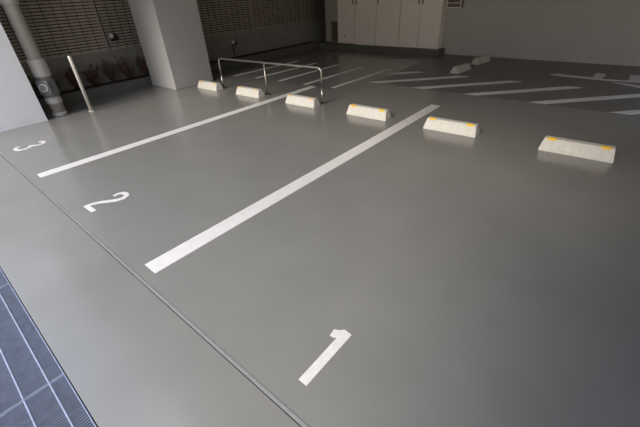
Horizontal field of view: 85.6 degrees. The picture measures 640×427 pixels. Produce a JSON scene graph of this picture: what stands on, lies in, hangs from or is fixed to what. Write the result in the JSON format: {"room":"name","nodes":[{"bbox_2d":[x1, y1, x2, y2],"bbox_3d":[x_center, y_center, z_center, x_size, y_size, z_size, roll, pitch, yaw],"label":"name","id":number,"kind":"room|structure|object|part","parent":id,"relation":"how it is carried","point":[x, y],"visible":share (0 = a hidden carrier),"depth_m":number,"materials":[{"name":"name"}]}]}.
{"room":"parking garage","nodes":[
{"label":"parking garage","id":0,"kind":"room"},
{"bbox_2d":[0,23,47,131],"bbox_3d":[-5.473,-2.830,5.076,1.835,3.100,0.860,23,41,34],"label":"wall","id":1,"kind":"structure","parent":0,"point":[20,106],"depth_m":5.22,"materials":[{"name":"white paint"}]},
{"bbox_2d":[21,19,325,95],"bbox_3d":[-1.815,-4.957,10.127,0.220,0.810,12.040,23,41,34],"label":"wall","id":2,"kind":"structure","parent":0,"point":[257,40],"depth_m":9.11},
{"bbox_2d":[94,0,140,49],"bbox_3d":[-3.822,-4.824,7.254,0.090,2.290,1.992,23,41,34],"label":"screen","id":3,"kind":"object","parent":2,"relation":"on","point":[103,1],"visible":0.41,"depth_m":7.19,"materials":[{"name":"brown wood"}]},
{"bbox_2d":[109,33,118,40],"bbox_3d":[-4.244,-3.632,7.112,0.162,0.158,0.176,-14,34,-15],"label":"floodlight","id":4,"kind":"object","parent":3,"relation":"attached to","point":[112,36],"visible":1,"depth_m":7.07,"materials":[{"name":"black plastic"}]},
{"bbox_3d":[-3.775,-3.866,7.865,0.090,0.016,1.966,23,41,34],"label":"rail","id":5,"kind":"part","parent":3,"relation":"part of","materials":[{"name":"brown metal"}]},
{"bbox_2d":[0,0,324,63],"bbox_3d":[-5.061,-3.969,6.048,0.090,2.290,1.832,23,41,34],"label":"screen","id":6,"kind":"object","parent":2,"relation":"on","point":[92,6],"visible":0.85,"depth_m":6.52,"materials":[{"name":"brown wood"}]},
{"bbox_3d":[-5.388,-3.715,5.680,0.006,2.263,0.008,23,41,34],"label":"upright rod","id":7,"kind":"part","parent":6,"relation":"part of","materials":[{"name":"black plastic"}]},
{"bbox_3d":[-5.154,-3.877,5.908,0.006,2.263,0.008,23,41,34],"label":"upright rod","id":8,"kind":"part","parent":6,"relation":"part of","materials":[{"name":"black plastic"}]},
{"bbox_3d":[-5.037,-3.957,6.021,0.006,2.263,0.008,23,41,34],"label":"upright rod","id":9,"kind":"part","parent":6,"relation":"part of","materials":[{"name":"black plastic"}]},
{"bbox_3d":[-4.921,-4.038,6.135,0.006,2.263,0.008,23,41,34],"label":"upright rod","id":10,"kind":"part","parent":6,"relation":"part of","materials":[{"name":"black plastic"}]},
{"bbox_3d":[-5.015,-3.011,6.658,0.090,0.016,1.806,23,41,34],"label":"rail","id":11,"kind":"part","parent":6,"relation":"part of","materials":[{"name":"brown metal"}]},
{"bbox_3d":[-4.804,-4.119,6.249,0.006,2.263,0.008,23,41,34],"label":"upright rod","id":12,"kind":"part","parent":6,"relation":"part of","materials":[{"name":"black plastic"}]},
{"bbox_3d":[-4.570,-4.280,6.476,0.006,2.263,0.008,23,41,34],"label":"upright rod","id":13,"kind":"part","parent":6,"relation":"part of","materials":[{"name":"black plastic"}]},
{"bbox_3d":[-4.483,-4.370,6.614,0.085,2.290,0.024,23,41,34],"label":"post","id":14,"kind":"part","parent":6,"relation":"part of","materials":[{"name":"brown metal"}]},
{"bbox_2d":[197,0,255,36],"bbox_3d":[-2.530,-5.716,8.511,0.090,2.290,1.992,23,41,34],"label":"screen","id":15,"kind":"object","parent":2,"relation":"on","point":[251,15],"visible":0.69,"depth_m":8.96,"materials":[{"name":"brown wood"}]},
{"bbox_3d":[-2.484,-4.758,9.121,0.090,0.016,1.966,23,41,34],"label":"rail","id":16,"kind":"part","parent":15,"relation":"part of","materials":[{"name":"brown metal"}]},
{"bbox_3d":[-1.900,-6.153,9.127,0.085,2.290,0.024,23,41,34],"label":"post","id":17,"kind":"part","parent":15,"relation":"part of","materials":[{"name":"brown metal"}]},
{"bbox_2d":[252,0,303,28],"bbox_3d":[-1.239,-6.607,9.767,0.090,2.290,1.992,23,41,34],"label":"screen","id":18,"kind":"object","parent":2,"relation":"on","point":[291,2],"visible":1,"depth_m":10.12,"materials":[{"name":"brown wood"}]},
{"bbox_3d":[-1.193,-5.649,10.378,0.090,0.016,1.966,23,41,34],"label":"rail","id":19,"kind":"part","parent":18,"relation":"part of","materials":[{"name":"brown metal"}]},
{"bbox_2d":[302,0,324,21],"bbox_3d":[0.052,-7.498,11.024,0.090,2.290,1.992,23,41,34],"label":"screen","id":20,"kind":"object","parent":2,"relation":"on","point":[313,2],"visible":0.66,"depth_m":11.15,"materials":[{"name":"black plastic"}]},
{"bbox_2d":[0,47,639,426],"bbox_3d":[3.601,-1.887,5.592,15.700,0.122,13.475,23,41,34],"label":"floor","id":21,"kind":"structure","parent":0,"point":[491,278],"depth_m":2.50,"materials":[{"name":"paint"}]},
{"bbox_2d":[0,268,9,286],"bbox_3d":[-2.690,0.450,2.511,1.057,0.070,0.519,23,41,34],"label":"drain grating","id":22,"kind":"object","parent":21,"relation":"in","point":[3,280],"visible":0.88,"depth_m":2.40,"materials":[{"name":"grey metal"}]},
{"bbox_2d":[13,141,45,150],"bbox_3d":[-3.889,-0.909,4.641,0.215,0.003,0.367,23,41,34],"label":"number","id":23,"kind":"object","parent":21,"relation":"on","point":[43,142],"visible":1,"depth_m":4.61,"materials":[{"name":"paint"}]},
{"bbox_2d":[0,284,64,414],"bbox_3d":[-1.878,0.788,1.917,1.059,0.070,0.519,23,41,34],"label":"drain grating","id":24,"kind":"object","parent":21,"relation":"in","point":[27,363],"visible":0.96,"depth_m":1.86,"materials":[{"name":"grey metal"}]},
{"bbox_2d":[0,0,67,116],"bbox_3d":[-4.465,-2.919,5.031,0.255,3.000,0.293,-8,33,-8],"label":"drain pipe","id":25,"kind":"object","parent":21,"relation":"on","point":[46,84],"visible":1,"depth_m":5.32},
{"bbox_3d":[-4.392,-2.007,5.505,0.170,0.190,0.042,-10,33,-9],"label":"hatch frame","id":26,"kind":"part","parent":25,"relation":"part of","materials":[{"name":"grey metal"}]},
{"bbox_2d":[0,373,96,426],"bbox_3d":[-1.066,1.127,1.324,1.058,0.070,0.519,23,41,34],"label":"drain grating","id":27,"kind":"object","parent":21,"relation":"in","point":[57,403],"visible":0.98,"depth_m":1.61,"materials":[{"name":"grey metal"}]},
{"bbox_2d":[0,267,97,426],"bbox_3d":[-1.878,0.602,2.204,12.700,0.050,0.004,23,41,34],"label":"trim","id":28,"kind":"structure","parent":21,"relation":"attached to","point":[0,267],"depth_m":1.86,"materials":[{"name":"black metal"}]},
{"bbox_2d":[67,56,94,111],"bbox_3d":[-3.970,-2.139,5.734,0.100,0.880,0.100,23,41,34],"label":"bollard","id":29,"kind":"object","parent":21,"relation":"on","point":[72,64],"visible":1,"depth_m":5.71,"materials":[{"name":"metal"}]},
{"bbox_2d":[83,192,128,211],"bbox_3d":[-1.992,-0.119,3.257,0.186,0.003,0.377,23,41,34],"label":"number","id":30,"kind":"object","parent":21,"relation":"on","point":[126,194],"visible":1,"depth_m":3.25,"materials":[{"name":"paint"}]},
{"bbox_2d":[0,152,307,426],"bbox_3d":[-0.357,0.844,1.740,15.700,0.123,0.016,23,41,34],"label":"trim","id":31,"kind":"structure","parent":21,"relation":"in","point":[263,389],"depth_m":2.00,"materials":[{"name":"grey metal"}]},
{"bbox_2d":[128,0,212,89],"bbox_3d":[-3.056,-4.104,6.729,0.910,3.000,0.920,21,40,33],"label":"pillar","id":32,"kind":"structure","parent":21,"relation":"on","point":[170,32],"depth_m":6.81,"materials":[{"name":"paint"}]},
{"bbox_2d":[37,42,311,98],"bbox_3d":[-2.790,-3.778,8.850,0.466,0.120,8.135,23,41,34],"label":"soil bed","id":33,"kind":"object","parent":21,"relation":"on","point":[62,92],"visible":0.07,"depth_m":7.73,"materials":[{"name":"brown soil"}]},
{"bbox_2d":[27,75,39,97],"bbox_3d":[-5.265,-2.332,6.347,0.277,0.412,0.301,23,41,34],"label":"shrub","id":34,"kind":"object","parent":33,"relation":"on","point":[33,84],"visible":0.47,"depth_m":6.30,"materials":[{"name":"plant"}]},
{"bbox_2d":[52,75,61,88],"bbox_3d":[-5.084,-2.457,6.520,0.281,0.417,0.352,1,33,6],"label":"shrub","id":35,"kind":"object","parent":33,"relation":"on","point":[54,77],"visible":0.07,"depth_m":6.59,"materials":[{"name":"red plant"}]},
{"bbox_2d":[64,67,79,89],"bbox_3d":[-4.806,-2.645,6.742,0.298,0.461,0.291,23,41,34],"label":"shrub","id":36,"kind":"object","parent":33,"relation":"on","point":[71,77],"visible":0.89,"depth_m":6.71,"materials":[{"name":"red plant"}]},
{"bbox_2d":[81,64,99,85],"bbox_3d":[-4.587,-2.779,6.944,0.354,0.446,0.361,23,41,34],"label":"shrub","id":37,"kind":"object","parent":33,"relation":"on","point":[93,80],"visible":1,"depth_m":6.94,"materials":[{"name":"red plant"}]},
{"bbox_2d":[100,58,115,82],"bbox_3d":[-4.390,-2.970,7.178,0.347,0.492,0.331,23,41,34],"label":"shrub","id":38,"kind":"object","parent":33,"relation":"on","point":[109,72],"visible":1,"depth_m":7.16,"materials":[{"name":"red plant"}]},
{"bbox_3d":[-4.380,-2.944,7.181,0.284,0.443,0.265,23,41,34],"label":"stem","id":39,"kind":"part","parent":38,"relation":"part of","materials":[{"name":"brown plant"}]},
{"bbox_2d":[113,55,134,79],"bbox_3d":[-4.127,-3.103,7.342,0.304,0.511,0.290,15,37,26],"label":"shrub","id":40,"kind":"object","parent":33,"relation":"on","point":[126,71],"visible":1,"depth_m":7.35,"materials":[{"name":"red plant"}]},
{"bbox_2d":[133,55,147,75],"bbox_3d":[-3.900,-3.266,7.630,0.368,0.449,0.353,23,41,34],"label":"shrub","id":41,"kind":"object","parent":33,"relation":"on","point":[139,61],"visible":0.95,"depth_m":7.57,"materials":[{"name":"red plant"}]},
{"bbox_2d":[231,40,237,58],"bbox_3d":[-2.240,-4.321,9.106,0.183,0.458,0.183,-8,33,-7],"label":"floodlight","id":42,"kind":"object","parent":33,"relation":"on","point":[233,42],"visible":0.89,"depth_m":9.02,"materials":[{"name":"black plastic"}]},
{"bbox_2d":[37,86,314,177],"bbox_3d":[-1.613,-1.437,5.250,0.145,0.003,4.620,23,41,34],"label":"parking line","id":43,"kind":"object","parent":21,"relation":"on","point":[55,170],"visible":1,"depth_m":4.66,"materials":[{"name":"paint"}]},
{"bbox_2d":[38,41,322,108],"bbox_3d":[-2.562,-3.701,8.670,0.130,0.165,8.135,23,41,34],"label":"kerb","id":44,"kind":"object","parent":21,"relation":"on","point":[74,96],"visible":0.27,"depth_m":7.36,"materials":[{"name":"concrete"}]},
{"bbox_2d":[198,80,222,90],"bbox_3d":[-2.214,-2.579,6.937,0.620,0.138,0.170,21,40,32],"label":"wheel stop","id":45,"kind":"object","parent":21,"relation":"on","point":[203,84],"visible":1,"depth_m":6.85,"materials":[{"name":"concrete"}]},
{"bbox_2d":[236,86,264,97],"bbox_3d":[-1.285,-2.236,6.327,0.620,0.138,0.170,21,40,32],"label":"wheel stop","id":46,"kind":"object","parent":21,"relation":"on","point":[241,90],"visible":1,"depth_m":6.25,"materials":[{"name":"concrete"}]},
{"bbox_2d":[233,61,297,75],"bbox_3d":[-1.281,-3.600,8.549,0.090,0.003,2.034,24,42,35],"label":"parking line","id":47,"kind":"object","parent":21,"relation":"on","point":[294,61],"visible":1,"depth_m":8.41,"materials":[{"name":"paint"}]},
{"bbox_2d":[218,58,325,104],"bbox_3d":[-0.959,-2.400,6.157,2.584,0.566,0.100,20,40,32],"label":"handrail","id":48,"kind":"object","parent":21,"relation":"on","point":[219,59],"visible":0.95,"depth_m":5.99,"materials":[{"name":"silver metal"}]},
{"bbox_3d":[-0.967,-2.389,6.175,0.035,0.530,0.035,23,41,34],"label":"post","id":49,"kind":"part","parent":48,"relation":"part of","materials":[{"name":"silver metal"}]},
{"bbox_3d":[-0.966,-2.504,6.088,2.521,0.316,0.033,20,40,32],"label":"rail","id":50,"kind":"part","parent":48,"relation":"part of","materials":[{"name":"silver metal"}]},
{"bbox_3d":[0.038,-1.898,5.586,0.042,0.250,0.042,23,41,34],"label":"post","id":51,"kind":"part","parent":48,"relation":"part of","materials":[{"name":"silver metal"}]},
{"bbox_2d":[256,63,315,77],"bbox_3d":[-0.753,-3.401,8.196,0.090,0.003,1.974,24,42,35],"label":"parking line","id":52,"kind":"object","parent":21,"relation":"on","point":[312,63],"visible":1,"depth_m":8.08,"materials":[{"name":"paint"}]},
{"bbox_2d":[145,104,439,273],"bbox_3d":[0.297,-0.636,3.848,0.150,0.003,4.610,23,41,34],"label":"parking line","id":53,"kind":"object","parent":21,"relation":"on","point":[168,258],"visible":1,"depth_m":3.10,"materials":[{"name":"paint"}]},
{"bbox_2d":[285,94,319,107],"bbox_3d":[-0.291,-1.853,5.649,0.620,0.138,0.170,21,40,32],"label":"wheel stop","id":54,"kind":"object","parent":21,"relation":"on","point":[311,102],"visible":1,"depth_m":5.58,"materials":[{"name":"concrete"}]},
{"bbox_2d":[278,65,336,80],"bbox_3d":[-0.215,-3.205,7.846,0.090,0.003,1.952,24,42,35],"label":"parking line","id":55,"kind":"object","parent":21,"relation":"on","point":[333,65],"visible":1,"depth_m":7.75,"materials":[{"name":"paint"}]},
{"bbox_2d":[299,329,350,385],"bbox_3d":[0.018,0.721,1.785,0.099,0.003,0.370,23,41,34],"label":"number","id":56,"kind":"object","parent":21,"relation":"on","point":[341,336],"visible":1,"depth_m":1.77,"materials":[{"name":"paint"}]},
{"bbox_2d":[304,67,362,84],"bbox_3d":[0.334,-2.990,7.467,0.090,0.003,1.952,24,42,35],"label":"parking line","id":57,"kind":"object","parent":21,"relation":"on","point":[358,67],"visible":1,"depth_m":7.43,"materials":[{"name":"paint"}]},
{"bbox_2d":[338,0,354,43],"bbox_3d":[0.812,-6.010,9.887,0.595,2.050,0.292,23,41,34],"label":"storage cabinet","id":58,"kind":"object","parent":21,"relation":"on","point":[346,8],"visible":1,"depth_m":10.04,"materials":[{"name":"metal"}]},
{"bbox_2d":[331,69,389,87],"bbox_3d":[0.886,-2.795,7.118,0.090,0.003,1.954,24,42,35],"label":"parking line","id":59,"kind":"object","parent":21,"relation":"on","point":[385,69],"visible":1,"depth_m":7.06,"materials":[{"name":"paint"}]},
{"bbox_2d":[347,104,390,120],"bbox_3d":[0.697,-1.472,4.976,0.655,0.138,0.170,21,40,32],"label":"wheel stop","id":60,"kind":"object","parent":21,"relation":"on","point":[370,112],"visible":1,"depth_m":4.91,"materials":[{"name":"concrete"}]},
{"bbox_2d":[355,0,400,46],"bbox_3d":[1.597,-5.670,9.322,1.435,2.050,0.292,23,41,34],"label":"storage cabinet","id":61,"kind":"object","parent":21,"relation":"on","point":[377,22],"visible":1,"depth_m":9.46,"materials":[{"name":"metal"}]},
{"bbox_3d":[1.249,-5.734,9.451,0.710,2.038,0.020,23,41,34],"label":"door","id":62,"kind":"part","parent":61,"relation":"part of","materials":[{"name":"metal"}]},
{"bbox_3d":[1.798,-5.505,9.050,0.710,2.038,0.020,23,41,34],"label":"door","id":63,"kind":"part","parent":61,"relation":"part of","materials":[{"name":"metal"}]},
{"bbox_2d":[320,42,444,55],"bbox_3d":[1.608,-4.755,9.935,3.940,0.150,0.338,23,41,34],"label":"plinth","id":64,"kind":"object","parent":21,"relation":"on","point":[327,45],"visible":0.97,"depth_m":9.62,"materials":[{"name":"paint"}]},
{"bbox_2d":[389,71,421,74],"bbox_3d":[1.811,-2.978,7.314,0.750,0.003,0.146,-4,33,-2],"label":"road marking","id":65,"kind":"object","parent":21,"relation":"on","point":[412,71],"visible":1,"depth_m":7.29,"materials":[{"name":"paint"}]},
{"bbox_2d":[373,76,467,82],"bbox_3d":[1.938,-2.624,6.759,1.946,0.003,0.147,-5,33,-2],"label":"road marking","id":66,"kind":"object","parent":21,"relation":"on","point":[445,76],"visible":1,"depth_m":6.75,"materials":[{"name":"paint"}]},
{"bbox_2d":[398,0,446,48],"bbox_3d":[2.578,-5.260,8.604,1.110,2.050,0.292,23,41,34],"label":"storage cabinet","id":67,"kind":"object","parent":21,"relation":"on","point":[422,22],"visible":1,"depth_m":8.75,"materials":[{"name":"metal"}]},
{"bbox_3d":[2.292,-5.298,8.688,0.547,2.038,0.020,23,41,34],"label":"door","id":68,"kind":"part","parent":67,"relation":"part of","materials":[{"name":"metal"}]},
{"bbox_3d":[2.717,-5.121,8.378,0.547,2.038,0.020,23,41,34],"label":"door","id":69,"kind":"part","parent":67,"relation":"part of","materials":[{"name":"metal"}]},
{"bbox_2d":[423,116,479,137],"bbox_3d":[1.641,-1.100,4.318,0.655,0.138,0.170,21,40,32],"label":"wheel stop","id":70,"kind":"object","parent":21,"relation":"on","point":[468,129],"visible":1,"depth_m":4.26,"materials":[{"name":"concrete"}]},
{"bbox_2d":[450,62,470,73],"bbox_3d":[2.919,-3.013,7.154,0.560,0.130,0.170,-30,41,-34],"label":"wheel stop","id":71,"kind":"object","parent":21,"relation":"on","point":[463,67],"visible":1,"depth_m":7.05,"materials":[{"name":"concrete"}]},
{"bbox_2d":[413,80,519,88],"bbox_3d":[2.649,-2.327,6.238,1.946,0.003,0.147,-5,33,-2],"label":"road marking","id":72,"kind":"object","parent":21,"relation":"on","point":[508,81],"visible":1,"depth_m":6.23,"materials":[{"name":"paint"}]},
{"bbox_2d":[471,55,489,64],"bbox_3d":[3.634,-3.469,7.791,0.560,0.130,0.170,-28,40,-33],"label":"wheel stop","id":73,"kind":"object","parent":21,"relation":"on","point":[485,58],"visible":1,"depth_m":7.69,"materials":[{"name":"concrete"}]},
{"bbox_2d":[465,86,581,94],"bbox_3d":[3.356,-2.032,5.721,1.946,0.003,0.147,-5,33,-2],"label":"road marking","id":74,"kind":"object","parent":21,"relation":"on","point":[563,87],"visible":1,"depth_m":5.72,"materials":[{"name":"paint"}]},
{"bbox_2d":[538,135,615,162],"bbox_3d":[2.672,-0.688,3.594,0.655,0.138,0.170,21,40,32],"label":"wheel stop","id":75,"kind":"object","parent":21,"relation":"on","point":[582,149],"visible":1,"depth_m":3.54,"materials":[{"name":"concrete"}]},
{"bbox_2d":[532,94,639,103],"bbox_3d":[4.106,-1.719,5.173,1.946,0.003,0.147,-5,33,-2],"label":"road marking","id":76,"kind":"object","parent":21,"relation":"on","point":[629,95],"visible":1,"depth_m":5.16,"materials":[{"name":"paint"}]},
{"bbox_2d":[550,73,639,82],"bbox_3d":[5.154,-2.477,6.246,1.672,0.003,0.680,23,41,34],"label":"road marking","id":77,"kind":"object","parent":21,"relation":"on","point":[598,76],"visible":1,"depth_m":6.19,"materials":[{"name":"paint"}]},
{"bbox_2d":[609,81,639,87],"bbox_3d":[5.154,-2.068,5.618,0.153,0.003,0.862,-16,35,-19],"label":"road marking","id":78,"kind":"object","parent":21,"relation":"on","point":[637,86],"visible":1,"depth_m":5.71,"materials":[{"name":"paint"}]},
{"bbox_2d":[612,110,639,114],"bbox_3d":[4.863,-1.402,4.619,1.946,0.003,0.147,-5,33,-2],"label":"road marking","id":79,"kind":"object","parent":21,"relation":"on","point":[631,112],"visible":1,"depth_m":4.60,"materials":[{"name":"paint"}]},
{"bbox_2d":[325,0,639,65],"bbox_3d":[5.823,-4.312,6.352,14.700,3.100,0.200,23,41,34],"label":"wall","id":80,"kind":"structure","parent":0,"point":[579,31],"depth_m":7.44,"materials":[{"name":"grey paint"}]},
{"bbox_2d":[331,20,337,42],"bbox_3d":[0.485,-5.608,10.649,0.280,0.600,0.132,23,41,34],"label":"hatch","id":81,"kind":"object","parent":80,"relation":"attached to","point":[334,23],"visible":0.74,"depth_m":10.60,"materials":[{"name":"metal"}]},
{"bbox_2d":[446,0,463,7],"bbox_3d":[3.215,-5.122,8.170,0.360,0.450,0.155,23,41,34],"label":"vent","id":82,"kind":"object","parent":80,"relation":"attached to","point":[450,3],"visible":1,"depth_m":8.20,"materials":[{"name":"metal"}]}
]}

